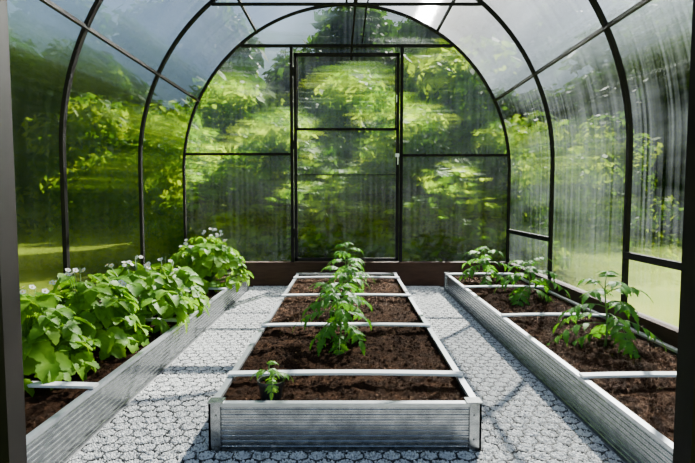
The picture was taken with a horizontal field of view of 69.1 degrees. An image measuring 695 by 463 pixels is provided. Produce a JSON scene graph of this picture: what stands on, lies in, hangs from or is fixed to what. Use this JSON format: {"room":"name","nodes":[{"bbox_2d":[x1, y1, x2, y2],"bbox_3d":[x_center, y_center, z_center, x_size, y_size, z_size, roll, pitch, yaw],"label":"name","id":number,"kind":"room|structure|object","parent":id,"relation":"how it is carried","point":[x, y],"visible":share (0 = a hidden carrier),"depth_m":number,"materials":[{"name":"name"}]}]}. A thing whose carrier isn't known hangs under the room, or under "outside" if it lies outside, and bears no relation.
{"room":"greenhouse","nodes":[
{"label":"greenhouse","id":0,"kind":"room"},
{"bbox_2d":[7,0,195,312],"bbox_3d":[-1.439,-0.325,2.664,0.146,1.480,4.000,0,4,0],"label":"wall","id":1,"kind":"structure","parent":0,"point":[109,92],"depth_m":2.89,"materials":[{"name":"clear plastic"}]},
{"bbox_2d":[257,375,284,400],"bbox_3d":[-0.263,0.546,1.740,0.094,0.072,0.094,0,4,0],"label":"pot","id":2,"kind":"object","parent":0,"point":[266,384],"depth_m":1.71,"materials":[{"name":"plastic"}]},
{"bbox_2d":[65,287,624,462],"bbox_3d":[-0.008,0.670,2.730,3.060,0.060,4.040,0,4,0],"label":"floor","id":3,"kind":"structure","parent":0,"point":[595,435],"depth_m":1.85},
{"bbox_2d":[24,273,248,462],"bbox_3d":[-1.171,0.555,2.678,0.605,0.177,3.594,0,4,0],"label":"raised garden bed","id":4,"kind":"object","parent":3,"relation":"on","point":[60,420],"visible":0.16,"depth_m":1.86,"materials":[{"name":"metal"}]},
{"bbox_2d":[20,285,101,396],"bbox_3d":[-1.214,0.406,1.925,0.491,0.400,0.616,0,4,0],"label":"plant","id":5,"kind":"object","parent":4,"relation":"on","point":[54,321],"visible":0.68,"depth_m":1.88,"materials":[{"name":"green plant"}]},
{"bbox_2d":[28,267,153,359],"bbox_3d":[-1.192,0.364,2.301,0.524,0.406,0.649,0,4,0],"label":"plant","id":6,"kind":"object","parent":4,"relation":"on","point":[83,302],"visible":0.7,"depth_m":2.23,"materials":[{"name":"green plant"}]},
{"bbox_2d":[95,255,198,334],"bbox_3d":[-1.140,0.337,2.710,0.597,0.414,0.670,0,4,0],"label":"plant","id":7,"kind":"object","parent":4,"relation":"on","point":[152,290],"visible":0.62,"depth_m":2.62,"materials":[{"name":"green plant"}]},
{"bbox_2d":[144,256,209,317],"bbox_3d":[-1.106,0.331,3.055,0.529,0.370,0.542,-4,5,-43],"label":"plant","id":8,"kind":"object","parent":4,"relation":"on","point":[184,280],"visible":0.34,"depth_m":3.02,"materials":[{"name":"green plant"}]},
{"bbox_2d":[167,228,253,293],"bbox_3d":[-1.095,0.213,3.920,0.669,0.483,0.744,0,4,0],"label":"plant","id":9,"kind":"object","parent":4,"relation":"on","point":[205,259],"visible":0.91,"depth_m":3.75,"materials":[{"name":"green plant"}]},
{"bbox_2d":[67,286,620,462],"bbox_3d":[-0.008,0.618,2.982,1.726,0.017,3.380,0,4,0],"label":"paved path","id":10,"kind":"object","parent":3,"relation":"on","point":[354,455],"visible":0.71,"depth_m":1.94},
{"bbox_2d":[207,272,482,451],"bbox_3d":[-0.008,0.531,3.047,0.884,0.177,2.854,0,4,0],"label":"raised garden bed","id":11,"kind":"object","parent":3,"relation":"on","point":[406,392],"visible":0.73,"depth_m":1.83,"materials":[{"name":"metal"}]},
{"bbox_2d":[250,361,292,400],"bbox_3d":[-0.263,0.516,1.738,0.114,0.132,0.122,3,5,33],"label":"seedling","id":12,"kind":"object","parent":11,"relation":"on","point":[270,386],"visible":0.98,"depth_m":1.71,"materials":[{"name":"green plant"}]},
{"bbox_2d":[292,282,371,356],"bbox_3d":[-0.071,0.426,2.369,0.385,0.373,0.412,0,4,0],"label":"plant","id":13,"kind":"object","parent":11,"relation":"on","point":[340,318],"visible":0.98,"depth_m":2.29,"materials":[{"name":"green plant"}]},
{"bbox_2d":[315,266,371,317],"bbox_3d":[-0.024,0.379,2.995,0.357,0.356,0.385,0,4,0],"label":"plant","id":14,"kind":"object","parent":11,"relation":"on","point":[344,292],"visible":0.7,"depth_m":2.96,"materials":[{"name":"green plant"}]},
{"bbox_2d":[328,242,366,282],"bbox_3d":[-0.005,0.264,4.054,0.319,0.374,0.291,-3,5,-36],"label":"plant","id":15,"kind":"object","parent":11,"relation":"on","point":[346,243],"visible":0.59,"depth_m":4.01,"materials":[{"name":"green plant"}]},
{"bbox_2d":[326,251,374,292],"bbox_3d":[0.024,0.315,3.614,0.328,0.373,0.336,2,4,32],"label":"plant","id":16,"kind":"object","parent":11,"relation":"on","point":[340,253],"visible":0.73,"depth_m":3.56,"materials":[{"name":"green plant"}]},
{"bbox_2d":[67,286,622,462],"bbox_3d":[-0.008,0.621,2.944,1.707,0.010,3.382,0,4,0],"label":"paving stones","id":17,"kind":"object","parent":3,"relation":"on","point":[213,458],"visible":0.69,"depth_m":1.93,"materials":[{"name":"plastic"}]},
{"bbox_2d":[0,0,694,462],"bbox_3d":[-0.008,-0.638,2.643,3.006,2.563,4.000,0,4,0],"label":"frame","id":18,"kind":"object","parent":3,"relation":"on","point":[13,448],"visible":0.98,"depth_m":2.41,"materials":[{"name":"metal"}]},
{"bbox_2d":[292,53,399,260],"bbox_3d":[-0.015,-0.661,4.562,0.965,1.875,0.072,0,4,0],"label":"door","id":19,"kind":"structure","parent":18,"relation":"attached to","point":[295,55],"depth_m":4.56,"materials":[{"name":"metal"}]},
{"bbox_2d":[350,0,368,59],"bbox_3d":[0.130,-1.749,4.045,0.168,0.506,0.938,0,4,-4],"label":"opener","id":20,"kind":"object","parent":18,"relation":"attached to","point":[354,13],"visible":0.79,"depth_m":4.24,"materials":[{"name":"metal"}]},
{"bbox_2d":[444,272,677,462],"bbox_3d":[1.155,0.555,2.678,0.605,0.177,3.594,0,4,0],"label":"raised garden bed","id":21,"kind":"object","parent":3,"relation":"on","point":[628,403],"visible":0.76,"depth_m":2.12,"materials":[{"name":"metal"}]},
{"bbox_2d":[459,246,516,284],"bbox_3d":[1.136,0.303,4.121,0.502,0.385,0.474,0,4,0],"label":"plant","id":22,"kind":"object","parent":21,"relation":"on","point":[486,268],"visible":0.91,"depth_m":4.04,"materials":[{"name":"green plant"}]},
{"bbox_2d":[494,256,570,305],"bbox_3d":[1.235,0.355,3.446,0.434,0.385,0.495,0,4,0],"label":"plant","id":23,"kind":"object","parent":21,"relation":"on","point":[520,292],"visible":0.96,"depth_m":3.37,"materials":[{"name":"green plant"}]},
{"bbox_2d":[547,270,665,359],"bbox_3d":[1.188,0.418,2.358,0.410,0.466,0.487,-3,5,-40],"label":"plant","id":24,"kind":"object","parent":21,"relation":"on","point":[629,347],"visible":0.98,"depth_m":2.27,"materials":[{"name":"green plant"}]},
{"bbox_2d":[51,0,640,97],"bbox_3d":[-0.008,-1.490,2.587,2.715,0.856,4.000,0,4,0],"label":"ceiling","id":25,"kind":"structure","parent":0,"point":[146,29],"depth_m":3.67,"materials":[{"name":"clear plastic"}]},
{"bbox_2d":[186,6,507,261],"bbox_3d":[-0.008,-0.885,4.637,3.008,2.336,0.001,0,4,0],"label":"wall","id":26,"kind":"structure","parent":0,"point":[453,207],"depth_m":4.64,"materials":[{"name":"clear plastic"}]},
{"bbox_2d":[220,262,505,286],"bbox_3d":[-0.008,0.395,4.702,2.952,0.228,0.082,0,4,0],"label":"trim","id":27,"kind":"structure","parent":26,"relation":"attached to","point":[276,274],"depth_m":4.66,"materials":[{"name":"brown paint"}]},
{"bbox_2d":[497,0,692,328],"bbox_3d":[1.423,-0.325,2.664,0.146,1.480,4.000,0,4,0],"label":"wall","id":28,"kind":"structure","parent":0,"point":[582,90],"depth_m":2.84,"materials":[{"name":"clear plastic"}]},
{"bbox_2d":[506,262,677,347],"bbox_3d":[1.494,0.526,2.731,0.067,0.228,4.032,0,4,0],"label":"trim","id":29,"kind":"structure","parent":28,"relation":"attached to","point":[668,334],"depth_m":2.77,"materials":[{"name":"brown paint"}]}
]}

